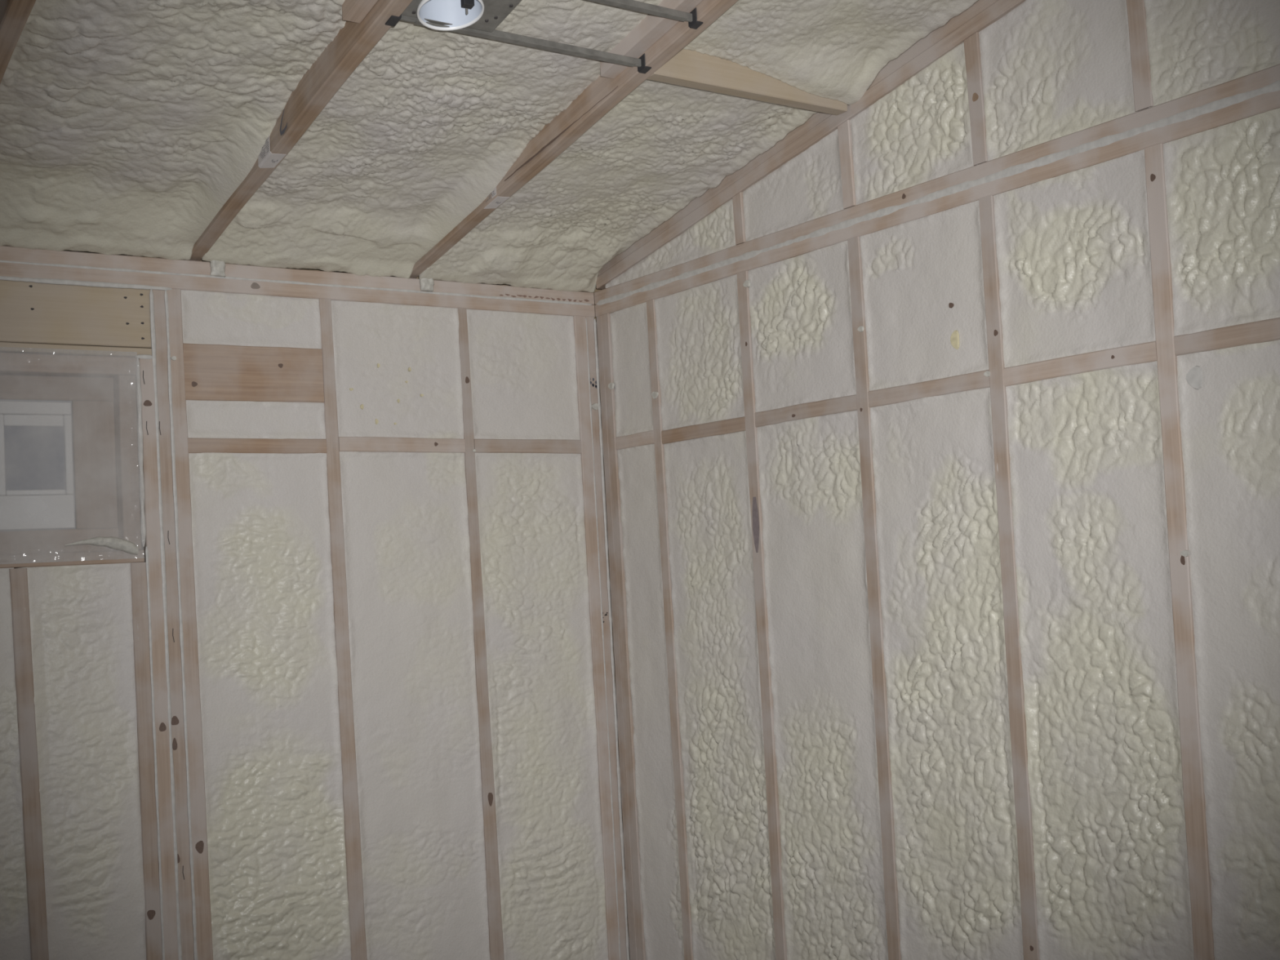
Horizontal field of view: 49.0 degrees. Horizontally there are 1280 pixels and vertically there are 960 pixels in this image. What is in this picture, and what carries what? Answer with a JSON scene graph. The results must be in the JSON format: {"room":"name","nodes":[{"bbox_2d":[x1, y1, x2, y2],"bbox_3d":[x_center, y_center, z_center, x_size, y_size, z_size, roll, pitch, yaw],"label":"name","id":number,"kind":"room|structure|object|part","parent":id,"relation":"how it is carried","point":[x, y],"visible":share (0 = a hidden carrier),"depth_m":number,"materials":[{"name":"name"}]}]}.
{"room":"unfinished room","nodes":[
{"label":"unfinished room","id":0,"kind":"room"},
{"bbox_2d":[67,250,630,959],"bbox_3d":[-1.965,0.579,2.950,4.700,2.700,0.012,-1,-4,-36],"label":"wall","id":1,"kind":"structure","parent":0,"point":[596,289],"depth_m":4.29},
{"bbox_2d":[0,568,31,959],"bbox_3d":[-1.573,1.032,3.122,0.447,1.672,0.085,-1,-4,-36],"label":"foam","id":2,"kind":"object","parent":1,"relation":"attached to","point":[15,940],"visible":0.96,"depth_m":3.21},
{"bbox_2d":[0,400,75,530],"bbox_3d":[-1.712,-0.031,3.161,0.824,0.305,0.028,-1,-4,-36],"label":"window","id":3,"kind":"structure","parent":1,"relation":"in","point":[40,469],"depth_m":3.34,"materials":[{"name":"white plastic"}]},
{"bbox_3d":[-1.511,-0.059,3.309,0.020,0.192,0.024,-1,-4,-36],"label":"sash","id":4,"kind":"part","parent":3,"relation":"part of","materials":[{"name":"white plastic"}]},
{"bbox_3d":[-1.453,-0.142,3.360,0.134,0.027,0.022,-1,-4,-36],"label":"sash","id":5,"kind":"part","parent":3,"relation":"part of","materials":[{"name":"white plastic"}]},
{"bbox_3d":[-1.450,-0.052,3.357,0.134,0.156,0.004,-1,-4,-36],"label":"glass pane","id":6,"kind":"part","parent":3,"relation":"part of","materials":[{"name":"grey"}]},
{"bbox_3d":[-1.444,0.030,3.350,0.134,0.012,0.022,-1,-4,-36],"label":"sash","id":7,"kind":"part","parent":3,"relation":"part of","materials":[{"name":"white plastic"}]},
{"bbox_3d":[-1.720,-0.168,3.168,0.824,0.030,0.028,-1,-4,-36],"label":"frame","id":8,"kind":"part","parent":3,"relation":"part of","materials":[{"name":"white plastic"}]},
{"bbox_3d":[-1.706,0.081,3.155,0.824,0.081,0.028,-1,-4,-36],"label":"frame","id":9,"kind":"part","parent":3,"relation":"part of","materials":[{"name":"white plastic"}]},
{"bbox_3d":[-1.385,-0.061,3.397,0.017,0.192,0.028,-1,-4,-36],"label":"frame","id":10,"kind":"part","parent":3,"relation":"part of","materials":[{"name":"white plastic"}]},
{"bbox_2d":[0,374,119,555],"bbox_3d":[-1.699,-0.034,3.155,1.008,0.428,0.012,-1,-4,-36],"label":"window buck","id":11,"kind":"structure","parent":1,"relation":"in","point":[92,408],"depth_m":3.40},
{"bbox_2d":[0,549,144,568],"bbox_3d":[-1.675,0.194,3.130,1.090,0.032,0.089,-1,-4,-36],"label":"sill","id":12,"kind":"structure","parent":1,"relation":"attached to","point":[100,557],"depth_m":3.34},
{"bbox_2d":[64,536,138,555],"bbox_3d":[-1.283,0.159,3.343,0.165,0.047,0.030,-1,-4,-36],"label":"scrap","id":13,"kind":"object","parent":12,"relation":"on","point":[114,543],"visible":1,"depth_m":3.35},
{"bbox_2d":[113,375,142,549],"bbox_3d":[-1.265,-0.041,3.453,0.043,0.427,0.075,-1,-4,-36],"label":"stud","id":14,"kind":"object","parent":12,"relation":"on","point":[125,399],"visible":0.89,"depth_m":3.42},
{"bbox_2d":[0,351,136,377],"bbox_3d":[-1.702,-0.270,3.161,1.092,0.045,0.077,-1,-4,-36],"label":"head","id":15,"kind":"object","parent":14,"relation":"on","point":[11,363],"visible":0.91,"depth_m":3.34},
{"bbox_2d":[0,342,151,357],"bbox_3d":[-1.727,-0.304,3.140,1.228,0.023,0.088,-1,-4,-36],"label":"plate","id":16,"kind":"object","parent":15,"relation":"on","point":[6,347],"visible":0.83,"depth_m":3.35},
{"bbox_2d":[0,353,138,564],"bbox_3d":[-1.654,-0.056,3.103,1.082,0.504,0.010,-1,-4,-36],"label":"plastic sheet","id":17,"kind":"object","parent":16,"relation":"attached to","point":[44,421],"visible":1,"depth_m":3.32,"materials":[{"name":"white"}]},
{"bbox_2d":[0,280,151,348],"bbox_3d":[-1.732,-0.390,3.145,1.228,0.149,0.087,-1,-4,-36],"label":"window header","id":18,"kind":"object","parent":1,"relation":"attached to","point":[33,313],"visible":0.98,"depth_m":3.36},
{"bbox_2d":[0,262,595,317],"bbox_3d":[-1.951,-0.481,2.995,4.399,0.039,0.090,-1,-4,-36],"label":"plate","id":19,"kind":"object","parent":18,"relation":"on","point":[8,269],"visible":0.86,"depth_m":3.68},
{"bbox_2d":[0,245,210,275],"bbox_3d":[-1.255,-0.539,3.331,0.514,0.040,0.152,-1,-4,-36],"label":"plate","id":20,"kind":"object","parent":19,"relation":"on","point":[86,259],"depth_m":3.41,"materials":[{"name":"brown wood"}]},
{"bbox_2d":[0,0,35,84],"bbox_3d":[-0.329,-1.249,1.374,0.041,1.069,4.660,-1,-4,-36],"label":"rafter","id":21,"kind":"object","parent":20,"relation":"on","point":[14,14],"visible":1,"depth_m":2.46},
{"bbox_2d":[0,260,591,305],"bbox_3d":[-1.076,-0.516,3.569,2.290,0.010,0.002,-1,-4,-36],"label":"bead","id":22,"kind":"object","parent":19,"relation":"attached to","point":[3,261],"visible":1,"depth_m":3.69},
{"bbox_2d":[224,263,420,291],"bbox_3d":[-0.809,-0.545,3.651,0.594,0.040,0.149,-1,-4,-36],"label":"plate","id":23,"kind":"object","parent":19,"relation":"on","point":[253,272],"depth_m":3.73,"materials":[{"name":"brown wood"}]},
{"bbox_2d":[189,0,412,261],"bbox_3d":[0.166,-1.256,1.728,0.042,1.069,4.660,-1,-4,-36],"label":"rafter","id":24,"kind":"object","parent":23,"relation":"on","point":[353,43],"visible":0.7,"depth_m":2.89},
{"bbox_2d":[257,135,286,168],"bbox_3d":[-0.816,-0.732,3.107,0.037,0.067,0.076,-1,-4,-36],"label":"paper tag","id":25,"kind":"object","parent":24,"relation":"attached to","point":[266,159],"visible":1,"depth_m":3.10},
{"bbox_2d":[342,0,377,22],"bbox_3d":[-0.342,-1.031,2.379,0.036,0.261,0.740,-1,-4,-36],"label":"board","id":26,"kind":"object","parent":24,"relation":"attached to","point":[353,11],"visible":1,"depth_m":2.64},
{"bbox_2d":[433,280,594,305],"bbox_3d":[-0.346,-0.551,3.991,0.616,0.040,0.166,-1,-4,-36],"label":"plate","id":27,"kind":"object","parent":19,"relation":"on","point":[480,289],"depth_m":4.07,"materials":[{"name":"brown wood"}]},
{"bbox_2d":[409,0,737,278],"bbox_3d":[0.659,-1.264,2.081,0.042,1.069,4.660,-1,-4,-36],"label":"rafter","id":28,"kind":"object","parent":27,"relation":"on","point":[598,98],"visible":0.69,"depth_m":3.18,"materials":[{"name":"brown wood"}]},
{"bbox_2d":[484,186,510,208],"bbox_3d":[-0.362,-0.720,3.517,0.037,0.067,0.076,-1,-4,-36],"label":"paper tag","id":29,"kind":"object","parent":28,"relation":"attached to","point":[497,201],"visible":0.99,"depth_m":3.51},
{"bbox_2d":[600,0,702,78],"bbox_3d":[0.144,-1.035,2.742,0.036,0.265,0.765,-1,-4,-36],"label":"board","id":30,"kind":"object","parent":28,"relation":"attached to","point":[652,28],"visible":0.4,"depth_m":2.92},
{"bbox_2d":[646,48,847,115],"bbox_3d":[0.248,-0.942,3.187,0.570,0.140,0.038,-1,-4,-36],"label":"block","id":31,"kind":"object","parent":28,"relation":"attached to","point":[687,68],"visible":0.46,"depth_m":3.13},
{"bbox_2d":[19,562,146,959],"bbox_3d":[-1.301,1.028,3.315,0.266,1.672,0.086,-1,-4,-36],"label":"foam","id":32,"kind":"object","parent":1,"relation":"attached to","point":[81,615],"visible":0.97,"depth_m":3.31,"materials":[{"name":"plastic"}]},
{"bbox_2d":[0,275,171,290],"bbox_3d":[-1.586,-0.470,3.200,1.030,0.015,0.003,-1,-4,-36],"label":"bead","id":33,"kind":"object","parent":1,"relation":"attached to","point":[46,281],"visible":1,"depth_m":3.38},
{"bbox_2d":[130,562,162,959],"bbox_3d":[-1.191,1.037,3.396,0.050,1.672,0.090,-1,-4,-36],"label":"stud","id":34,"kind":"object","parent":1,"relation":"attached to","point":[138,570],"visible":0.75,"depth_m":3.38,"materials":[{"name":"brown wood"}]},
{"bbox_2d":[137,358,178,959],"bbox_3d":[-1.174,0.786,3.432,0.053,2.175,0.090,-1,-4,-36],"label":"stud","id":35,"kind":"object","parent":1,"relation":"attached to","point":[152,520],"visible":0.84,"depth_m":3.41,"materials":[{"name":"brown wood"}]},
{"bbox_2d":[136,358,146,546],"bbox_3d":[-1.218,-0.069,3.425,0.016,0.464,0.003,-1,-4,-36],"label":"bead","id":36,"kind":"object","parent":35,"relation":"attached to","point":[139,395],"visible":1,"depth_m":3.42},
{"bbox_2d":[135,354,152,359],"bbox_3d":[-1.218,-0.303,3.447,0.042,0.013,0.003,-1,-4,-36],"label":"bead","id":37,"kind":"object","parent":35,"relation":"attached to","point":[138,356],"visible":1,"depth_m":3.45},
{"bbox_2d":[145,546,164,959],"bbox_3d":[-1.157,0.910,3.378,0.019,1.500,0.002,-1,-4,-36],"label":"bead","id":38,"kind":"object","parent":35,"relation":"attached to","point":[156,784],"visible":1,"depth_m":3.39},
{"bbox_2d":[152,289,194,959],"bbox_3d":[-1.147,0.698,3.459,0.057,2.350,0.090,-1,-4,-36],"label":"stud","id":39,"kind":"object","parent":1,"relation":"attached to","point":[185,905],"visible":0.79,"depth_m":3.44,"materials":[{"name":"brown wood"}]},
{"bbox_2d":[149,289,182,959],"bbox_3d":[-1.145,0.593,3.416,0.027,2.135,0.003,-1,-4,-36],"label":"bead","id":40,"kind":"object","parent":39,"relation":"attached to","point":[153,333],"visible":1,"depth_m":3.43},
{"bbox_2d":[187,437,326,453],"bbox_3d":[-1.003,-0.084,3.637,0.366,0.039,0.088,-1,-4,-36],"label":"blocking","id":41,"kind":"object","parent":1,"relation":"attached to","point":[286,446],"visible":0.82,"depth_m":3.60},
{"bbox_2d":[186,400,325,439],"bbox_3d":[-1.005,-0.152,3.638,0.388,0.116,0.085,-1,-4,-36],"label":"foam","id":42,"kind":"object","parent":41,"relation":"on","point":[205,419],"visible":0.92,"depth_m":3.60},
{"bbox_2d":[182,342,324,402],"bbox_3d":[-1.014,-0.271,3.645,0.368,0.145,0.089,-1,-4,-36],"label":"wood blocking board","id":43,"kind":"object","parent":42,"relation":"on","point":[212,372],"visible":0.88,"depth_m":3.60,"materials":[{"name":"brown wood"}]},
{"bbox_2d":[181,289,321,348],"bbox_3d":[-1.022,-0.409,3.651,0.389,0.155,0.083,-1,-4,-36],"label":"foam","id":44,"kind":"object","parent":43,"relation":"on","point":[208,317],"visible":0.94,"depth_m":3.62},
{"bbox_2d":[188,452,351,959],"bbox_3d":[-0.941,0.890,3.582,0.400,1.938,0.092,-1,-4,-36],"label":"foam","id":45,"kind":"object","parent":1,"relation":"attached to","point":[264,600],"visible":0.99,"depth_m":3.57,"materials":[{"name":"plastic"}]},
{"bbox_2d":[319,298,367,959],"bbox_3d":[-0.788,0.693,3.717,0.065,2.350,0.089,-1,-4,-36],"label":"stud","id":46,"kind":"object","parent":1,"relation":"attached to","point":[350,796],"visible":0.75,"depth_m":3.69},
{"bbox_2d":[339,451,490,959],"bbox_3d":[-0.614,0.885,3.821,0.406,1.940,0.084,-1,-4,-36],"label":"foam","id":47,"kind":"object","parent":1,"relation":"attached to","point":[406,514],"visible":0.98,"depth_m":3.81,"materials":[{"name":"plastic"}]},
{"bbox_2d":[457,307,504,959],"bbox_3d":[-0.453,0.688,3.954,0.056,2.350,0.093,-1,-4,-36],"label":"stud","id":48,"kind":"object","parent":1,"relation":"attached to","point":[493,890],"visible":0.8,"depth_m":3.92,"materials":[{"name":"brown wood"}]},
{"bbox_2d":[338,436,465,453],"bbox_3d":[-0.671,-0.093,3.874,0.378,0.044,0.089,-1,-4,-36],"label":"blocking","id":49,"kind":"object","parent":48,"relation":"attached to","point":[368,444],"visible":0.89,"depth_m":3.83,"materials":[{"name":"brown wood"}]},
{"bbox_2d":[330,300,463,439],"bbox_3d":[-0.683,-0.297,3.882,0.403,0.388,0.084,-1,-4,-36],"label":"foam","id":50,"kind":"object","parent":49,"relation":"on","point":[397,371],"visible":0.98,"depth_m":3.85,"materials":[{"name":"plastic"}]},
{"bbox_2d":[475,453,608,959],"bbox_3d":[-0.288,0.880,4.051,0.388,1.939,0.089,-1,-4,-36],"label":"foam","id":51,"kind":"object","parent":1,"relation":"attached to","point":[531,506],"visible":0.98,"depth_m":4.04,"materials":[{"name":"plastic"}]},
{"bbox_2d":[573,315,619,959],"bbox_3d":[-0.140,0.684,4.180,0.047,2.350,0.089,-1,-4,-36],"label":"stud","id":52,"kind":"object","parent":1,"relation":"attached to","point":[580,322],"visible":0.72,"depth_m":4.16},
{"bbox_2d":[474,439,582,453],"bbox_3d":[-0.346,-0.094,4.106,0.360,0.042,0.088,-1,-4,-36],"label":"blocking","id":53,"kind":"object","parent":52,"relation":"attached to","point":[481,446],"visible":0.8,"depth_m":4.07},
{"bbox_2d":[466,309,580,439],"bbox_3d":[-0.358,-0.300,4.115,0.386,0.392,0.084,-1,-4,-36],"label":"foam","id":54,"kind":"object","parent":53,"relation":"on","point":[523,365],"visible":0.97,"depth_m":4.08,"materials":[{"name":"plastic"}]},
{"bbox_2d":[586,316,626,959],"bbox_3d":[-0.111,0.683,4.199,0.036,2.350,0.093,-1,-4,-36],"label":"stud","id":55,"kind":"object","parent":1,"relation":"attached to","point":[591,343],"visible":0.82,"depth_m":4.18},
{"bbox_2d":[585,318,621,959],"bbox_3d":[-0.105,0.553,4.163,0.011,2.085,0.002,-1,-4,-36],"label":"bead","id":56,"kind":"object","parent":55,"relation":"attached to","point":[595,494],"visible":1,"depth_m":4.17},
{"bbox_2d":[593,319,630,959],"bbox_3d":[-0.080,0.552,4.180,0.013,2.085,0.003,-1,-4,-36],"label":"bead","id":57,"kind":"object","parent":55,"relation":"attached to","point":[621,832],"visible":1,"depth_m":4.18},
{"bbox_3d":[1.451,-0.118,2.194,0.012,3.640,5.300,-1,-4,-36],"label":"wall","id":58,"kind":"structure","parent":0,"visible":0},
{"bbox_2d":[595,315,636,959],"bbox_3d":[-0.023,0.677,4.184,0.087,2.350,0.042,-1,-4,-36],"label":"stud","id":59,"kind":"object","parent":58,"relation":"attached to","point":[629,893],"visible":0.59,"depth_m":4.17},
{"bbox_2d":[601,313,645,959],"bbox_3d":[-0.005,0.675,4.154,0.093,2.350,0.052,-1,-4,-36],"label":"stud","id":60,"kind":"object","parent":58,"relation":"attached to","point":[606,318],"visible":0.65,"depth_m":4.14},
{"bbox_2d":[617,444,684,959],"bbox_3d":[0.073,0.860,4.048,0.085,1.940,0.226,-1,-4,-36],"label":"foam","id":61,"kind":"object","parent":58,"relation":"attached to","point":[660,877],"visible":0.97,"depth_m":4.04,"materials":[{"name":"plastic"}]},
{"bbox_2d":[646,299,693,959],"bbox_3d":[0.129,0.657,3.965,0.093,2.350,0.052,-1,-4,-36],"label":"stud","id":62,"kind":"object","parent":58,"relation":"attached to","point":[651,322],"visible":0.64,"depth_m":3.95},
{"bbox_2d":[615,430,654,449],"bbox_3d":[0.019,-0.116,4.108,0.088,0.040,0.193,-1,-4,-36],"label":"blocking","id":63,"kind":"object","parent":62,"relation":"attached to","point":[642,438],"visible":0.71,"depth_m":4.08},
{"bbox_2d":[609,302,653,437],"bbox_3d":[0.006,-0.321,4.119,0.083,0.390,0.216,-1,-4,-36],"label":"foam","id":64,"kind":"object","parent":63,"relation":"on","point":[633,414],"visible":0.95,"depth_m":4.10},
{"bbox_2d":[661,416,745,444],"bbox_3d":[0.204,-0.135,3.849,0.088,0.038,0.369,-1,-4,-36],"label":"blocking","id":65,"kind":"object","parent":62,"relation":"attached to","point":[735,424],"visible":0.77,"depth_m":3.81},
{"bbox_2d":[654,274,744,430],"bbox_3d":[0.190,-0.342,3.860,0.086,0.396,0.392,-1,-4,-36],"label":"foam","id":66,"kind":"object","parent":65,"relation":"on","point":[699,346],"visible":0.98,"depth_m":3.84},
{"bbox_2d":[595,90,1279,316],"bbox_3d":[1.320,-0.697,2.277,0.089,0.040,4.899,-1,-4,-36],"label":"plate","id":67,"kind":"object","parent":62,"relation":"on","point":[1260,104],"visible":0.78,"depth_m":3.03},
{"bbox_2d":[594,63,1279,304],"bbox_3d":[1.318,-0.735,2.279,0.090,0.039,4.899,-1,-4,-36],"label":"plate","id":68,"kind":"object","parent":67,"relation":"on","point":[1264,77],"visible":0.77,"depth_m":3.03,"materials":[{"name":"brown wood"}]},
{"bbox_2d":[604,199,735,288],"bbox_3d":[0.103,-0.659,3.974,0.087,0.149,0.632,-1,-4,-36],"label":"foam","id":69,"kind":"object","parent":68,"relation":"on","point":[715,233],"visible":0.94,"depth_m":3.85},
{"bbox_2d":[732,191,746,244],"bbox_3d":[0.293,-0.688,3.714,0.088,0.133,0.040,-1,-4,-36],"label":"stud","id":70,"kind":"object","parent":68,"relation":"on","point":[737,200],"visible":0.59,"depth_m":3.68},
{"bbox_2d":[742,128,844,241],"bbox_3d":[0.409,-0.737,3.548,0.083,0.225,0.392,-1,-4,-36],"label":"foam","id":71,"kind":"object","parent":68,"relation":"on","point":[807,187],"visible":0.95,"depth_m":3.51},
{"bbox_2d":[837,120,856,208],"bbox_3d":[0.528,-0.757,3.384,0.088,0.209,0.042,-1,-4,-36],"label":"stud","id":72,"kind":"object","parent":68,"relation":"on","point":[844,129],"visible":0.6,"depth_m":3.35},
{"bbox_2d":[849,41,973,204],"bbox_3d":[0.641,-0.805,3.219,0.086,0.299,0.385,-1,-4,-36],"label":"foam","id":73,"kind":"object","parent":68,"relation":"on","point":[918,132],"visible":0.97,"depth_m":3.18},
{"bbox_2d":[964,31,987,165],"bbox_3d":[0.759,-0.825,3.059,0.089,0.284,0.043,-1,-4,-36],"label":"stud","id":74,"kind":"object","parent":68,"relation":"on","point":[971,44],"visible":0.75,"depth_m":3.03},
{"bbox_2d":[595,0,1025,288],"bbox_3d":[1.295,-1.229,2.297,0.093,0.938,4.880,-1,-4,-36],"label":"plate","id":75,"kind":"object","parent":74,"relation":"on","point":[997,10],"visible":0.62,"depth_m":3.42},
{"bbox_2d":[978,0,1135,160],"bbox_3d":[0.875,-0.873,2.894,0.083,0.374,0.385,-1,-4,-36],"label":"foam","id":76,"kind":"object","parent":68,"relation":"on","point":[1051,69],"visible":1,"depth_m":2.88,"materials":[{"name":"plastic"}]},
{"bbox_2d":[1126,0,1153,111],"bbox_3d":[0.992,-0.892,2.733,0.088,0.358,0.043,-1,-4,-36],"label":"stud","id":77,"kind":"object","parent":68,"relation":"on","point":[1136,12],"visible":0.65,"depth_m":2.70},
{"bbox_2d":[1143,0,1279,107],"bbox_3d":[1.194,-0.981,2.444,0.084,0.506,0.692,-1,-4,-36],"label":"foam","id":78,"kind":"object","parent":68,"relation":"on","point":[1194,46],"visible":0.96,"depth_m":2.59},
{"bbox_2d":[596,80,1279,305],"bbox_3d":[0.590,-0.625,3.222,0.002,0.023,2.490,-1,-4,-36],"label":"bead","id":79,"kind":"object","parent":67,"relation":"attached to","point":[1213,106],"visible":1,"depth_m":2.98},
{"bbox_2d":[598,111,831,275],"bbox_3d":[0.206,-0.759,3.833,0.090,0.210,1.031,-1,-4,-36],"label":"plate","id":80,"kind":"object","parent":58,"relation":"attached to","point":[818,117],"depth_m":3.73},
{"bbox_2d":[663,431,776,959],"bbox_3d":[0.253,0.840,3.793,0.088,1.934,0.389,-1,-4,-36],"label":"foam","id":81,"kind":"object","parent":58,"relation":"attached to","point":[712,575],"visible":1,"depth_m":3.79,"materials":[{"name":"plastic"}]},
{"bbox_2d":[736,271,786,959],"bbox_3d":[0.365,0.626,3.635,0.093,2.350,0.057,-1,-4,-36],"label":"stud","id":82,"kind":"object","parent":58,"relation":"attached to","point":[743,282],"visible":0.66,"depth_m":3.63,"materials":[{"name":"brown wood"}]},
{"bbox_2d":[754,394,857,426],"bbox_3d":[0.442,-0.171,3.515,0.089,0.040,0.374,-1,-4,-36],"label":"blocking","id":83,"kind":"object","parent":82,"relation":"attached to","point":[846,403],"visible":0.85,"depth_m":3.48,"materials":[{"name":"brown wood"}]},
{"bbox_2d":[747,240,856,412],"bbox_3d":[0.429,-0.376,3.523,0.089,0.390,0.398,-1,-4,-36],"label":"foam","id":84,"kind":"object","parent":83,"relation":"on","point":[800,306],"visible":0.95,"depth_m":3.50,"materials":[{"name":"plastic"}]},
{"bbox_2d":[756,410,888,959],"bbox_3d":[0.491,0.806,3.462,0.086,1.940,0.400,-1,-4,-36],"label":"foam","id":85,"kind":"object","parent":58,"relation":"attached to","point":[815,573],"visible":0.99,"depth_m":3.46,"materials":[{"name":"plastic"}]},
{"bbox_2d":[848,236,901,959],"bbox_3d":[0.599,0.596,3.308,0.093,2.350,0.057,-1,-4,-36],"label":"stud","id":86,"kind":"object","parent":58,"relation":"attached to","point":[857,300],"visible":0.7,"depth_m":3.30,"materials":[{"name":"brown wood"}]},
{"bbox_2d":[868,0,997,88],"bbox_3d":[0.684,-0.977,3.160,0.090,0.088,0.388,-1,-4,-36],"label":"plate","id":87,"kind":"object","parent":58,"relation":"attached to","point":[922,45],"depth_m":3.13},
{"bbox_2d":[870,387,1023,959],"bbox_3d":[0.724,0.774,3.134,0.087,1.942,0.401,-1,-4,-36],"label":"foam","id":88,"kind":"object","parent":58,"relation":"attached to","point":[957,864],"visible":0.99,"depth_m":3.13,"materials":[{"name":"plastic"}]},
{"bbox_2d":[978,195,1039,959],"bbox_3d":[0.831,0.565,2.982,0.093,2.350,0.061,-1,-4,-36],"label":"stud","id":89,"kind":"object","parent":58,"relation":"attached to","point":[990,268],"visible":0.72,"depth_m":2.97,"materials":[{"name":"brown wood"}]},
{"bbox_2d":[867,369,990,407],"bbox_3d":[0.679,-0.204,3.183,0.088,0.040,0.364,-1,-4,-36],"label":"blocking","id":90,"kind":"object","parent":89,"relation":"attached to","point":[974,380],"visible":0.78,"depth_m":3.15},
{"bbox_2d":[859,200,988,391],"bbox_3d":[0.667,-0.408,3.192,0.085,0.388,0.389,-1,-4,-36],"label":"foam","id":91,"kind":"object","parent":90,"relation":"on","point":[923,277],"visible":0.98,"depth_m":3.17,"materials":[{"name":"white plastic"}]},
{"bbox_2d":[1005,360,1194,959],"bbox_3d":[0.959,0.744,2.807,0.085,1.940,0.408,-1,-4,-36],"label":"foam","id":92,"kind":"object","parent":58,"relation":"attached to","point":[1096,639],"visible":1,"depth_m":2.80,"materials":[{"name":"plastic"}]},
{"bbox_2d":[1144,143,1214,959],"bbox_3d":[1.067,0.535,2.653,0.093,2.350,0.072,-1,-4,-36],"label":"stud","id":93,"kind":"object","parent":58,"relation":"attached to","point":[1194,802],"visible":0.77,"depth_m":2.64,"materials":[{"name":"brown wood"}]},
{"bbox_2d":[1002,341,1156,386],"bbox_3d":[0.914,-0.233,2.854,0.089,0.040,0.370,-1,-4,-36],"label":"blocking","id":94,"kind":"object","parent":93,"relation":"attached to","point":[1144,353],"visible":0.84,"depth_m":2.82,"materials":[{"name":"brown wood"}]},
{"bbox_2d":[993,149,1155,367],"bbox_3d":[0.903,-0.438,2.862,0.084,0.390,0.395,-1,-4,-36],"label":"foam","id":95,"kind":"object","parent":94,"relation":"on","point":[1073,249],"visible":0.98,"depth_m":2.83,"materials":[{"name":"plastic"}]},
{"bbox_2d":[1173,317,1279,355],"bbox_3d":[1.149,-0.267,2.525,0.088,0.040,0.364,-1,-4,-36],"label":"blocking","id":96,"kind":"object","parent":93,"relation":"attached to","point":[1268,330],"visible":0.86,"depth_m":2.56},
{"bbox_2d":[1163,107,1279,336],"bbox_3d":[1.139,-0.470,2.532,0.085,0.387,0.391,-1,-4,-36],"label":"foam","id":97,"kind":"object","parent":96,"relation":"on","point":[1222,182],"visible":1,"depth_m":2.57,"materials":[{"name":"plastic"}]},
{"bbox_2d":[1177,339,1279,959],"bbox_3d":[1.194,0.712,2.478,0.084,1.943,0.412,-1,-4,-36],"label":"foam","id":98,"kind":"object","parent":58,"relation":"attached to","point":[1229,397],"visible":1,"depth_m":2.56,"materials":[{"name":"plastic"}]},
{"bbox_3d":[-0.504,-1.394,1.041,4.900,1.059,5.500,-1,-4,-36],"label":"ceiling","id":99,"kind":"structure","parent":0,"visible":0},
{"bbox_2d":[0,0,346,260],"bbox_3d":[-0.633,-0.982,2.327,0.576,0.679,2.606,-1,-4,-36],"label":"foam","id":100,"kind":"object","parent":99,"relation":"attached to","point":[126,126],"visible":1,"depth_m":2.93,"materials":[{"name":"plastic"}]},
{"bbox_2d":[201,0,662,279],"bbox_3d":[-0.139,-0.989,2.681,0.575,0.680,2.606,-1,-4,-36],"label":"foam","id":101,"kind":"object","parent":99,"relation":"attached to","point":[429,122],"visible":0.84,"depth_m":3.25,"materials":[{"name":"plastic"}]},
{"bbox_2d":[209,260,225,276],"bbox_3d":[-1.072,-0.544,3.568,0.044,0.054,0.012,-1,-4,-36],"label":"tie","id":102,"kind":"object","parent":101,"relation":"attached to","point":[217,268],"visible":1,"depth_m":3.56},
{"bbox_2d":[385,0,702,73],"bbox_3d":[-0.175,-0.927,2.731,0.602,0.116,0.222,-1,-4,-36],"label":"recessed light","id":103,"kind":"object","parent":101,"relation":"attached to","point":[477,18],"visible":0.96,"depth_m":2.71,"materials":[{"name":"white metal"}]},
{"bbox_2d":[418,79,817,293],"bbox_3d":[-0.072,-0.796,3.641,0.583,0.391,1.096,-1,-4,-36],"label":"foam","id":104,"kind":"object","parent":99,"relation":"attached to","point":[663,146],"visible":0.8,"depth_m":3.69,"materials":[{"name":"plastic"}]},
{"bbox_2d":[418,275,434,291],"bbox_3d":[-0.593,-0.552,3.912,0.049,0.054,0.012,-1,-4,-36],"label":"tie","id":105,"kind":"object","parent":104,"relation":"attached to","point":[425,284],"visible":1,"depth_m":3.91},
{"bbox_2d":[682,0,978,105],"bbox_3d":[0.679,-1.161,2.584,0.583,0.435,1.476,-1,-4,-36],"label":"foam","id":106,"kind":"object","parent":99,"relation":"attached to","point":[835,50],"visible":0.91,"depth_m":3.09,"materials":[{"name":"plastic"}]},
{"bbox_3d":[-0.358,1.739,0.728,4.700,0.030,5.300,-1,-4,-36],"label":"floor","id":107,"kind":"structure","parent":0,"visible":0},
{"bbox_2d":[8,568,48,959],"bbox_3d":[-1.402,1.040,3.246,0.077,1.671,0.089,-1,-4,-36],"label":"stud","id":108,"kind":"object","parent":107,"relation":"on","point":[24,675],"visible":0.81,"depth_m":3.23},
{"bbox_2d":[166,288,213,959],"bbox_3d":[-1.115,0.698,3.481,0.065,2.350,0.093,-1,-4,-36],"label":"stud","id":109,"kind":"object","parent":107,"relation":"on","point":[195,749],"visible":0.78,"depth_m":3.46,"materials":[{"name":"brown wood"}]},
{"bbox_2d":[164,290,197,959],"bbox_3d":[-1.114,0.592,3.438,0.030,2.135,0.003,-1,-4,-36],"label":"bead","id":110,"kind":"object","parent":109,"relation":"attached to","point":[166,298],"visible":1,"depth_m":3.45}
]}

